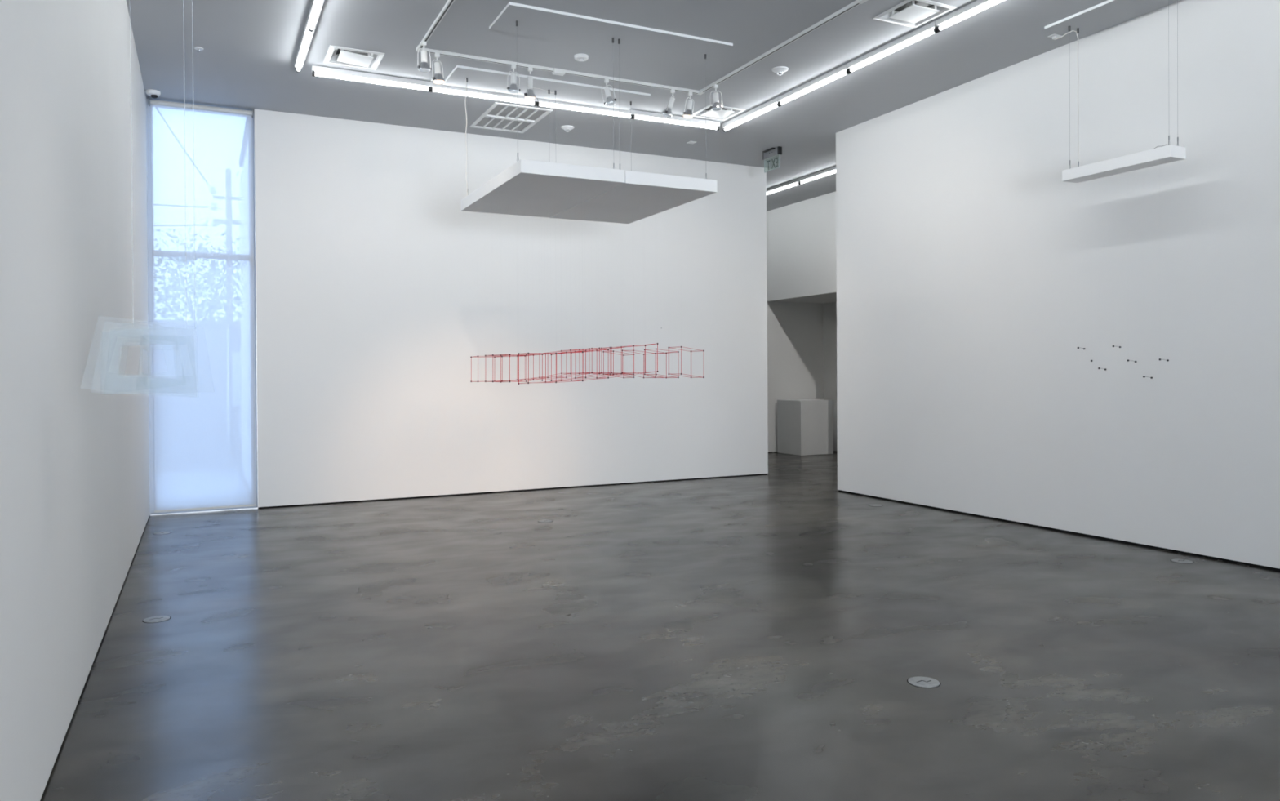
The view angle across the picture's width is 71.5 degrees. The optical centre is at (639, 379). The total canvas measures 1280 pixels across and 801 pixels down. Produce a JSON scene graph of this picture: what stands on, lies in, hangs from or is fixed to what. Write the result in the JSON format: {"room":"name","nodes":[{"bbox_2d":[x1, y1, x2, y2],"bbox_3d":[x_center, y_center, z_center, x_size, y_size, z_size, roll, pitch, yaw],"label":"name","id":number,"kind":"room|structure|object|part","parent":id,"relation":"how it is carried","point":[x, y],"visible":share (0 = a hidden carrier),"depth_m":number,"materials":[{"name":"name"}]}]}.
{"room":"museum","nodes":[
{"label":"museum","id":0,"kind":"room"},
{"bbox_2d":[0,0,150,800],"bbox_3d":[-1.466,-0.812,1.413,0.250,4.792,19.836,-1,0,-26],"label":"wall","id":1,"kind":"structure","parent":0,"point":[75,506],"depth_m":3.97,"materials":[{"name":"white paint"}]},
{"bbox_2d":[146,97,151,514],"bbox_3d":[-5.662,-0.842,10.233,0.004,4.796,0.104,-1,0,-26],"label":"trim","id":2,"kind":"structure","parent":1,"relation":"attached to","point":[146,98],"depth_m":10.20,"materials":[{"name":"grey paint"}]},
{"bbox_2d":[254,108,768,506],"bbox_3d":[-1.372,-0.886,12.445,7.369,4.792,0.280,-1,0,-26],"label":"wall","id":3,"kind":"structure","parent":0,"point":[376,293],"depth_m":11.90,"materials":[{"name":"white paint"}]},
{"bbox_2d":[146,98,257,513],"bbox_3d":[-5.189,-0.841,10.562,1.144,4.808,0.070,-1,0,-26],"label":"window","id":4,"kind":"structure","parent":3,"relation":"in","point":[148,108],"depth_m":10.30,"materials":[{"name":"grey paint"}]},
{"bbox_2d":[148,97,255,512],"bbox_3d":[-5.138,-0.851,10.470,1.102,4.772,0.060,-1,0,-26],"label":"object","id":5,"kind":"object","parent":4,"relation":"attached to","point":[202,155],"visible":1,"depth_m":10.46,"materials":[{"name":"glass"}]},
{"bbox_3d":[-5.120,1.523,10.488,1.078,0.024,0.012,-1,0,-26],"label":"rail","id":6,"kind":"part","parent":5,"relation":"part of","materials":[{"name":"grey metal"}]},
{"bbox_2d":[150,506,257,515],"bbox_3d":[-5.141,1.557,10.511,1.144,0.012,0.080,-1,0,-26],"label":"trim","id":7,"kind":"structure","parent":3,"relation":"attached to","point":[256,507],"depth_m":10.49,"materials":[{"name":"metal"}]},
{"bbox_2d":[253,108,257,506],"bbox_3d":[-4.642,-0.852,10.737,0.005,4.796,0.100,-1,0,-26],"label":"trim","id":8,"kind":"structure","parent":3,"relation":"attached to","point":[254,108],"depth_m":10.70,"materials":[{"name":"metal"}]},
{"bbox_2d":[257,473,767,508],"bbox_3d":[-1.357,1.518,12.456,7.355,0.016,0.250,-1,0,-26],"label":"baseboard","id":9,"kind":"structure","parent":3,"relation":"attached to","point":[760,473],"depth_m":12.01,"materials":[{"name":"black"}]},
{"bbox_2d":[470,342,704,384],"bbox_3d":[-0.596,-0.902,9.445,1.959,1.889,1.937,-1,0,-26],"label":"sculpture","id":10,"kind":"object","parent":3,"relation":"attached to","point":[621,347],"visible":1,"depth_m":9.38,"materials":[{"name":"red metal"}]},
{"bbox_3d":[-1.813,-0.112,9.741,0.007,0.279,0.274,-1,0,-26],"label":"thread frame","id":11,"kind":"part","parent":10,"relation":"part of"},
{"bbox_3d":[-1.362,-0.111,8.989,0.008,0.280,0.277,-1,0,-27],"label":"thread frame","id":12,"kind":"part","parent":10,"relation":"part of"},
{"bbox_3d":[-1.320,-0.128,9.870,0.008,0.274,0.274,-1,0,-26],"label":"thread frame","id":13,"kind":"part","parent":10,"relation":"part of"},
{"bbox_3d":[-1.123,-0.103,8.570,0.008,0.298,0.276,-1,0,-27],"label":"thread frame","id":14,"kind":"part","parent":10,"relation":"part of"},
{"bbox_3d":[-1.097,-0.127,9.530,0.008,0.279,0.276,-1,0,-27],"label":"thread frame","id":15,"kind":"part","parent":10,"relation":"part of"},
{"bbox_3d":[-0.860,-0.112,8.570,0.008,0.283,0.277,-1,0,-27],"label":"thread frame","id":16,"kind":"part","parent":10,"relation":"part of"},
{"bbox_3d":[-0.856,-0.124,9.096,0.008,0.280,0.277,-1,0,-28],"label":"thread frame","id":17,"kind":"part","parent":10,"relation":"part of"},
{"bbox_3d":[-0.616,-0.152,9.201,0.012,0.279,0.274,-1,0,-26],"label":"thread frame","id":18,"kind":"part","parent":10,"relation":"part of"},
{"bbox_3d":[-0.368,-0.191,9.265,0.007,0.280,0.275,-1,0,-27],"label":"thread frame","id":19,"kind":"part","parent":10,"relation":"part of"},
{"bbox_3d":[-0.351,-0.181,9.870,0.007,0.262,0.273,-1,0,-26],"label":"thread frame","id":20,"kind":"part","parent":10,"relation":"part of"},
{"bbox_3d":[-0.125,-0.189,8.783,0.007,0.282,0.276,-1,0,-27],"label":"thread frame","id":21,"kind":"part","parent":10,"relation":"part of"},
{"bbox_3d":[-0.125,-0.146,9.870,0.007,0.261,0.272,-1,0,-26],"label":"thread frame","id":22,"kind":"part","parent":10,"relation":"part of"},
{"bbox_3d":[0.107,-0.151,9.870,0.007,0.271,0.277,-1,0,-28],"label":"thread frame","id":23,"kind":"part","parent":10,"relation":"part of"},
{"bbox_3d":[0.114,-0.211,8.889,0.007,0.286,0.274,-1,0,-27],"label":"thread frame","id":24,"kind":"part","parent":10,"relation":"part of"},
{"bbox_3d":[0.351,-0.156,9.661,0.007,0.281,0.275,-1,0,-27],"label":"thread frame","id":25,"kind":"part","parent":10,"relation":"part of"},
{"bbox_3d":[0.356,-0.190,9.047,0.008,0.278,0.272,-1,0,-26],"label":"thread frame","id":26,"kind":"part","parent":10,"relation":"part of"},
{"bbox_3d":[0.595,-0.157,9.226,0.007,0.277,0.272,-1,0,-26],"label":"thread frame","id":27,"kind":"part","parent":10,"relation":"part of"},
{"bbox_2d":[126,0,1180,211],"bbox_3d":[3.236,-3.285,6.205,13.060,0.030,24.900,-1,0,-26],"label":"ceiling","id":28,"kind":"structure","parent":0,"point":[246,61],"depth_m":9.12,"materials":[{"name":"paint"}]},
{"bbox_2d":[145,88,160,98],"bbox_3d":[-5.478,-3.199,9.999,0.148,0.083,0.148,-1,0,-26],"label":"dome camera","id":29,"kind":"object","parent":28,"relation":"attached to","point":[154,94],"visible":1,"depth_m":9.96,"materials":[{"name":"white plastic"}]},
{"bbox_2d":[194,46,203,52],"bbox_3d":[-4.317,-3.222,8.697,0.084,0.034,0.084,-1,0,-26],"label":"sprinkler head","id":30,"kind":"object","parent":28,"relation":"attached to","point":[197,48],"visible":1,"depth_m":8.69,"materials":[{"name":"white plastic"}]},
{"bbox_2d":[293,20,315,72],"bbox_3d":[-3.237,-3.194,8.571,0.076,0.100,1.232,-1,0,-26],"label":"fluorescent fixture","id":31,"kind":"object","parent":28,"relation":"attached to","point":[307,35],"visible":0.93,"depth_m":8.54,"materials":[{"name":"white plastic"}]},
{"bbox_2d":[306,0,324,31],"bbox_3d":[-2.699,-3.191,7.476,0.076,0.100,1.232,-1,0,-26],"label":"fluorescent fixture","id":32,"kind":"object","parent":28,"relation":"attached to","point":[316,6],"visible":1,"depth_m":7.72,"materials":[{"name":"white plastic"}]},
{"bbox_2d":[323,44,384,70],"bbox_3d":[-2.893,-3.315,8.979,0.520,0.189,0.520,-1,0,-26],"label":"ceiling vent","id":33,"kind":"object","parent":28,"relation":"in","point":[335,55],"visible":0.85,"depth_m":8.98,"materials":[{"name":"white metal"}]},
{"bbox_3d":[-2.883,-3.237,8.985,0.312,0.031,0.312,-1,0,-26],"label":"plate","id":34,"kind":"part","parent":33,"relation":"part of","materials":[{"name":"white metal"}]},
{"bbox_2d":[311,65,431,92],"bbox_3d":[-2.852,-3.203,9.496,1.232,0.100,0.076,-1,0,-26],"label":"fluorescent fixture","id":35,"kind":"object","parent":28,"relation":"attached to","point":[320,71],"visible":1,"depth_m":9.46,"materials":[{"name":"white plastic"}]},
{"bbox_2d":[430,81,537,106],"bbox_3d":[-1.756,-3.213,10.035,1.232,0.100,0.076,-1,0,-26],"label":"fluorescent fixture","id":36,"kind":"object","parent":28,"relation":"attached to","point":[435,87],"visible":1,"depth_m":9.99,"materials":[{"name":"white plastic"}]},
{"bbox_2d":[469,102,552,133],"bbox_3d":[-1.631,-3.265,11.138,0.720,0.034,1.120,-1,0,-26],"label":"ceiling vent","id":37,"kind":"object","parent":28,"relation":"in","point":[500,119],"visible":1,"depth_m":11.11,"materials":[{"name":"white metal"}]},
{"bbox_3d":[-1.751,-3.280,11.383,0.630,0.005,0.485,-1,0,-26],"label":"perforated panel","id":38,"kind":"part","parent":37,"relation":"part of","materials":[{"name":"white metal"}]},
{"bbox_3d":[-1.511,-3.278,10.894,0.630,0.005,0.485,-1,0,-26],"label":"perforated panel","id":39,"kind":"part","parent":37,"relation":"part of","materials":[{"name":"white metal"}]},
{"bbox_2d":[442,65,650,110],"bbox_3d":[-1.024,-3.256,9.986,2.249,0.024,0.624,-1,0,-26],"label":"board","id":40,"kind":"object","parent":28,"relation":"attached to","point":[482,79],"visible":0.93,"depth_m":9.90,"materials":[{"name":"paint"}]},
{"bbox_2d":[461,20,717,223],"bbox_3d":[-0.601,-2.542,9.240,2.030,1.399,2.040,-1,0,-26],"label":"panel","id":41,"kind":"object","parent":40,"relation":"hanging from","point":[530,188],"visible":1,"depth_m":8.78,"materials":[{"name":"white paint"}]},
{"bbox_3d":[-1.865,-2.600,9.533,0.019,1.261,0.008,-1,0,-26],"label":"power cord","id":42,"kind":"part","parent":41,"relation":"part of","materials":[{"name":"white plastic"}]},
{"bbox_2d":[560,124,573,132],"bbox_3d":[-0.942,-3.248,11.553,0.176,0.062,0.176,-1,0,-26],"label":"ceiling sensor","id":43,"kind":"object","parent":28,"relation":"attached to","point":[566,128],"visible":1,"depth_m":11.51,"materials":[{"name":"white plastic"}]},
{"bbox_2d":[573,53,588,61],"bbox_3d":[-0.593,-3.244,8.971,0.144,0.040,0.144,-1,0,-26],"label":"smoke detector","id":44,"kind":"object","parent":28,"relation":"attached to","point":[580,56],"visible":1,"depth_m":8.93,"materials":[{"name":"white plastic"}]},
{"bbox_2d":[536,97,633,119],"bbox_3d":[-0.648,-3.224,10.580,1.232,0.100,0.076,-1,0,-26],"label":"fluorescent fixture","id":45,"kind":"object","parent":28,"relation":"attached to","point":[540,102],"visible":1,"depth_m":10.55,"materials":[{"name":"white plastic"}]},
{"bbox_2d":[488,1,733,65],"bbox_3d":[-0.243,-3.251,8.425,2.264,0.024,0.604,-1,0,-26],"label":"ceiling panel","id":46,"kind":"object","parent":28,"relation":"attached to","point":[533,21],"visible":1,"depth_m":8.35,"materials":[{"name":"paint"}]},
{"bbox_2d":[416,0,867,94],"bbox_3d":[1.740,-3.222,4.369,3.223,0.052,11.325,-1,0,-26],"label":"track","id":47,"kind":"object","parent":28,"relation":"attached to","point":[555,71],"visible":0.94,"depth_m":9.01,"materials":[{"name":"white metal"}]},
{"bbox_2d":[417,40,431,72],"bbox_3d":[-2.062,-3.081,8.496,0.120,0.285,0.120,0,0,-1],"label":"track spotlight","id":48,"kind":"object","parent":47,"relation":"hanging from","point":[424,67],"visible":1,"depth_m":8.46,"materials":[{"name":"white metal"}]},
{"bbox_3d":[0.328,-3.219,3.645,0.036,0.030,11.272,-1,0,-26],"label":"rail","id":49,"kind":"part","parent":47,"relation":"part of","materials":[{"name":"white metal"}]},
{"bbox_2d":[431,53,444,84],"bbox_3d":[-1.996,-3.078,8.807,0.120,0.296,0.121,0,0,-7],"label":"track spotlight","id":50,"kind":"object","parent":47,"relation":"hanging from","point":[437,78],"visible":1,"depth_m":8.78,"materials":[{"name":"white metal"}]},
{"bbox_2d":[506,64,519,93],"bbox_3d":[-1.302,-3.090,9.148,0.120,0.285,0.120,0,0,11],"label":"track spotlight","id":51,"kind":"object","parent":47,"relation":"hanging from","point":[513,88],"visible":1,"depth_m":9.12,"materials":[{"name":"white metal"}]},
{"bbox_2d":[524,66,535,99],"bbox_3d":[-1.146,-3.072,9.248,0.121,0.324,0.120,0,0,-7],"label":"track spotlight","id":52,"kind":"object","parent":47,"relation":"hanging from","point":[529,95],"visible":1,"depth_m":9.21,"materials":[{"name":"white metal"}]},
{"bbox_3d":[-0.743,-3.251,9.419,3.175,0.030,0.036,-1,0,-26],"label":"rail","id":53,"kind":"part","parent":47,"relation":"part of","materials":[{"name":"white metal"}]},
{"bbox_2d":[601,79,616,106],"bbox_3d":[-0.329,-3.100,9.598,0.142,0.283,0.124,-1,0,-26],"label":"track spotlight","id":54,"kind":"object","parent":47,"relation":"hanging from","point":[609,101],"visible":0.98,"depth_m":9.58,"materials":[{"name":"white metal"}]},
{"bbox_2d":[662,88,675,117],"bbox_3d":[0.320,-3.095,9.980,0.152,0.307,0.141,0,0,14],"label":"track spotlight","id":55,"kind":"object","parent":47,"relation":"hanging from","point":[667,113],"visible":1,"depth_m":9.95,"materials":[{"name":"white metal"}]},
{"bbox_2d":[682,91,693,118],"bbox_3d":[0.548,-3.106,10.071,0.129,0.290,0.121,0,0,5],"label":"track spotlight","id":56,"kind":"object","parent":47,"relation":"hanging from","point":[687,113],"visible":1,"depth_m":10.04,"materials":[{"name":"white metal"}]},
{"bbox_2d":[710,84,723,111],"bbox_3d":[0.844,-3.108,9.810,0.120,0.285,0.121,0,0,39],"label":"track spotlight","id":57,"kind":"object","parent":47,"relation":"hanging from","point":[716,106],"visible":1,"depth_m":9.79,"materials":[{"name":"white metal"}]},
{"bbox_3d":[3.177,-3.247,5.046,0.036,0.030,11.272,-1,0,-26],"label":"rail","id":58,"kind":"part","parent":47,"relation":"part of","materials":[{"name":"white metal"}]},
{"bbox_2d":[631,110,719,130],"bbox_3d":[0.456,-3.235,11.123,1.232,0.100,0.076,-1,0,-26],"label":"fluorescent fixture","id":59,"kind":"object","parent":28,"relation":"attached to","point":[642,115],"visible":1,"depth_m":11.10,"materials":[{"name":"white plastic"}]},
{"bbox_2d":[693,104,746,120],"bbox_3d":[0.955,-3.358,10.944,0.500,0.178,0.500,-1,0,-26],"label":"ceiling vent","id":60,"kind":"object","parent":28,"relation":"in","point":[726,113],"visible":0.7,"depth_m":10.98,"materials":[{"name":"white metal"}]},
{"bbox_3d":[0.955,-3.274,10.945,0.300,0.010,0.300,-1,0,-26],"label":"plate","id":61,"kind":"part","parent":60,"relation":"part of","materials":[{"name":"white metal"}]},
{"bbox_2d":[721,97,780,132],"bbox_3d":[1.362,-3.239,10.922,0.076,0.100,1.232,-1,0,-26],"label":"fluorescent fixture","id":62,"kind":"object","parent":28,"relation":"attached to","point":[774,103],"visible":0.97,"depth_m":10.88,"materials":[{"name":"white plastic"}]},
{"bbox_2d":[762,146,782,172],"bbox_3d":[1.886,-3.160,12.788,0.105,0.290,0.398,-1,0,-26],"label":"exit sign","id":63,"kind":"object","parent":28,"relation":"hanging from","point":[769,153],"visible":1,"depth_m":12.76,"materials":[{"name":"metal"}]},
{"bbox_3d":[1.853,-3.299,12.785,0.045,0.012,0.250,-1,0,-26],"label":"canopy plate","id":64,"kind":"part","parent":63,"relation":"part of","materials":[{"name":"black plastic"}]},
{"bbox_2d":[771,66,788,75],"bbox_3d":[1.482,-3.249,9.396,0.176,0.062,0.176,-1,0,-26],"label":"ceiling sensor","id":65,"kind":"object","parent":28,"relation":"attached to","point":[780,70],"visible":1,"depth_m":9.35,"materials":[{"name":"white plastic"}]},
{"bbox_2d":[766,178,799,195],"bbox_3d":[2.379,-3.274,15.267,0.076,0.100,1.232,-1,0,-26],"label":"fluorescent fixture","id":66,"kind":"object","parent":28,"relation":"attached to","point":[795,182],"visible":0.62,"depth_m":15.10,"materials":[{"name":"white plastic"}]},
{"bbox_2d":[777,63,849,106],"bbox_3d":[1.909,-3.235,9.809,0.076,0.100,1.232,-1,0,-26],"label":"fluorescent fixture","id":67,"kind":"object","parent":28,"relation":"attached to","point":[839,72],"visible":0.96,"depth_m":9.75,"materials":[{"name":"white plastic"}]},
{"bbox_2d":[798,165,835,184],"bbox_3d":[2.926,-3.270,14.154,0.076,0.100,1.232,-1,0,-26],"label":"fluorescent fixture","id":68,"kind":"object","parent":28,"relation":"attached to","point":[830,171],"visible":0.64,"depth_m":14.25,"materials":[{"name":"white plastic"}]},
{"bbox_2d":[847,21,938,73],"bbox_3d":[2.457,-3.231,8.697,0.076,0.100,1.232,-1,0,-26],"label":"fluorescent fixture","id":69,"kind":"object","parent":28,"relation":"attached to","point":[925,31],"visible":0.98,"depth_m":8.63,"materials":[{"name":"white plastic"}]},
{"bbox_2d":[933,26,938,33],"bbox_3d":[2.722,-3.204,8.159,0.052,0.051,0.024,-1,0,-26],"label":"socket","id":70,"kind":"object","parent":69,"relation":"attached to","point":[935,31],"depth_m":8.15,"materials":[{"name":"black plastic"}]},
{"bbox_2d":[872,0,956,27],"bbox_3d":[2.449,-3.347,7.940,0.510,0.178,0.510,-1,0,-26],"label":"ceiling vent","id":71,"kind":"object","parent":28,"relation":"in","point":[910,13],"visible":0.98,"depth_m":7.94,"materials":[{"name":"white metal"}]},
{"bbox_3d":[2.449,-3.263,7.941,0.306,0.010,0.306,-1,0,-26],"label":"plate","id":72,"kind":"part","parent":71,"relation":"part of","materials":[{"name":"white metal"}]},
{"bbox_2d":[935,0,1004,31],"bbox_3d":[3.004,-3.227,7.584,0.076,0.100,1.232,-1,0,-26],"label":"fluorescent fixture","id":73,"kind":"object","parent":28,"relation":"attached to","point":[978,6],"visible":1,"depth_m":7.83,"materials":[{"name":"white plastic"}]},
{"bbox_2d":[936,25,942,31],"bbox_3d":[2.739,-3.204,8.123,0.052,0.051,0.024,-1,0,-26],"label":"socket","id":74,"kind":"object","parent":73,"relation":"attached to","point":[939,28],"depth_m":8.11,"materials":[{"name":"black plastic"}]},
{"bbox_2d":[1048,33,1062,39],"bbox_3d":[3.978,-3.274,8.514,0.110,0.032,0.080,-1,0,-26],"label":"outlet","id":75,"kind":"object","parent":28,"relation":"attached to","point":[1055,35],"visible":0.91,"depth_m":8.50,"materials":[{"name":"white plastic"}]},
{"bbox_3d":[3.978,-3.287,8.514,0.110,0.006,0.080,-1,0,-26],"label":"plate","id":76,"kind":"part","parent":75,"relation":"part of","materials":[{"name":"white plastic"}]},
{"bbox_2d":[1044,0,1169,36],"bbox_3d":[4.236,-3.275,7.826,0.434,0.024,1.234,-1,0,-26],"label":"track","id":77,"kind":"object","parent":28,"relation":"attached to","point":[1108,11],"visible":1,"depth_m":7.98,"materials":[{"name":"metal"}]},
{"bbox_2d":[1053,0,1185,182],"bbox_3d":[4.179,-2.553,7.923,0.200,1.434,1.257,-1,0,-26],"label":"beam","id":78,"kind":"structure","parent":77,"relation":"hanging from","point":[1170,153],"depth_m":7.74,"materials":[{"name":"white metal"}]},
{"bbox_3d":[4.016,-2.611,8.392,0.025,1.322,0.271,-1,0,-28],"label":"power cord","id":79,"kind":"part","parent":78,"relation":"part of","materials":[{"name":"white plastic"}]},
{"bbox_2d":[40,450,1279,800],"bbox_3d":[3.267,1.598,6.237,13.060,0.120,24.900,-1,0,-26],"label":"floor","id":80,"kind":"structure","parent":0,"point":[751,637],"depth_m":5.02,"materials":[{"name":"concrete"}]},
{"bbox_2d":[142,615,170,622],"bbox_3d":[-3.184,1.578,5.854,0.166,0.007,0.166,0,0,24],"label":"floor outlet cover","id":81,"kind":"object","parent":80,"relation":"on","point":[158,618],"visible":1,"depth_m":5.83,"materials":[{"name":"metal"}]},
{"bbox_3d":[-3.184,1.575,5.854,0.112,0.001,0.112,0,0,24],"label":"lid","id":82,"kind":"part","parent":81,"relation":"part of","materials":[{"name":"metal"}]},
{"bbox_2d":[153,531,170,534],"bbox_3d":[-4.881,1.567,9.078,0.166,0.007,0.166,0,0,34],"label":"floor outlet cover","id":83,"kind":"object","parent":80,"relation":"on","point":[158,532],"visible":1,"depth_m":9.06,"materials":[{"name":"metal"}]},
{"bbox_2d":[537,520,552,522],"bbox_3d":[-1.027,1.539,9.653,0.166,0.007,0.166,0,0,-16],"label":"floor outlet cover","id":84,"kind":"object","parent":80,"relation":"on","point":[540,521],"visible":1,"depth_m":9.62,"materials":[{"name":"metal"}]},
{"bbox_2d":[777,399,833,455],"bbox_3d":[3.254,0.932,17.531,0.773,1.054,0.785,-1,0,-26],"label":"plinth","id":85,"kind":"object","parent":80,"relation":"on","point":[805,427],"visible":1,"depth_m":17.23,"materials":[{"name":"paint"}]},
{"bbox_2d":[868,503,882,506],"bbox_3d":[2.822,1.508,10.650,0.166,0.007,0.166,0,0,-6],"label":"floor outlet cover","id":86,"kind":"object","parent":80,"relation":"on","point":[873,504],"visible":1,"depth_m":10.64,"materials":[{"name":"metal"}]},
{"bbox_2d":[906,675,940,688],"bbox_3d":[1.462,1.557,4.578,0.166,0.007,0.166,-1,0,-36],"label":"floor outlet cover","id":87,"kind":"object","parent":80,"relation":"on","point":[919,681],"visible":1,"depth_m":4.56,"materials":[{"name":"silver metal"}]},
{"bbox_3d":[1.462,1.555,4.578,0.112,0.001,0.112,-1,0,-36],"label":"lid","id":88,"kind":"part","parent":87,"relation":"part of","materials":[{"name":"metal"}]},
{"bbox_2d":[1170,559,1193,563],"bbox_3d":[4.531,1.518,7.431,0.166,0.007,0.166,0,1,44],"label":"floor outlet cover","id":89,"kind":"object","parent":80,"relation":"on","point":[1180,561],"visible":1,"depth_m":7.41,"materials":[{"name":"metal"}]},
{"bbox_3d":[4.531,1.516,7.431,0.112,0.001,0.112,0,1,44],"label":"lid","id":90,"kind":"part","parent":89,"relation":"part of","materials":[{"name":"metal"}]},
{"bbox_2d":[772,301,823,452],"bbox_3d":[3.200,-0.101,18.145,1.280,3.120,0.140,-1,0,-26],"label":"wall","id":91,"kind":"structure","parent":0,"point":[797,356],"depth_m":18.06,"materials":[{"name":"white paint"}]},
{"bbox_2d":[766,191,836,451],"bbox_3d":[4.575,-0.932,13.725,0.140,4.792,12.600,-1,0,-26],"label":"wall","id":92,"kind":"structure","parent":0,"point":[802,260],"depth_m":16.77,"materials":[{"name":"white paint"}]},
{"bbox_2d":[822,302,837,451],"bbox_3d":[4.468,-0.102,17.130,0.140,3.120,2.800,-1,0,-26],"label":"wall","id":93,"kind":"structure","parent":0,"point":[829,309],"depth_m":18.13,"materials":[{"name":"white paint"}]},
{"bbox_2d":[774,293,836,303],"bbox_3d":[3.893,-1.606,16.842,1.400,0.100,2.800,-1,0,-26],"label":"ceiling","id":94,"kind":"structure","parent":93,"relation":"attached to","point":[828,298],"depth_m":17.44,"materials":[{"name":"white paint"}]},
{"bbox_2d":[835,0,1279,568],"bbox_3d":[6.639,-0.883,4.126,0.280,4.788,17.550,-1,0,-26],"label":"wall","id":95,"kind":"structure","parent":0,"point":[971,277],"depth_m":8.57,"materials":[{"name":"white paint"}]},
{"bbox_2d":[838,489,1279,570],"bbox_3d":[6.652,1.521,4.135,0.250,0.020,17.540,-1,0,-26],"label":"baseboard","id":96,"kind":"structure","parent":95,"relation":"attached to","point":[996,518],"depth_m":8.59,"materials":[{"name":"black"}]}
]}

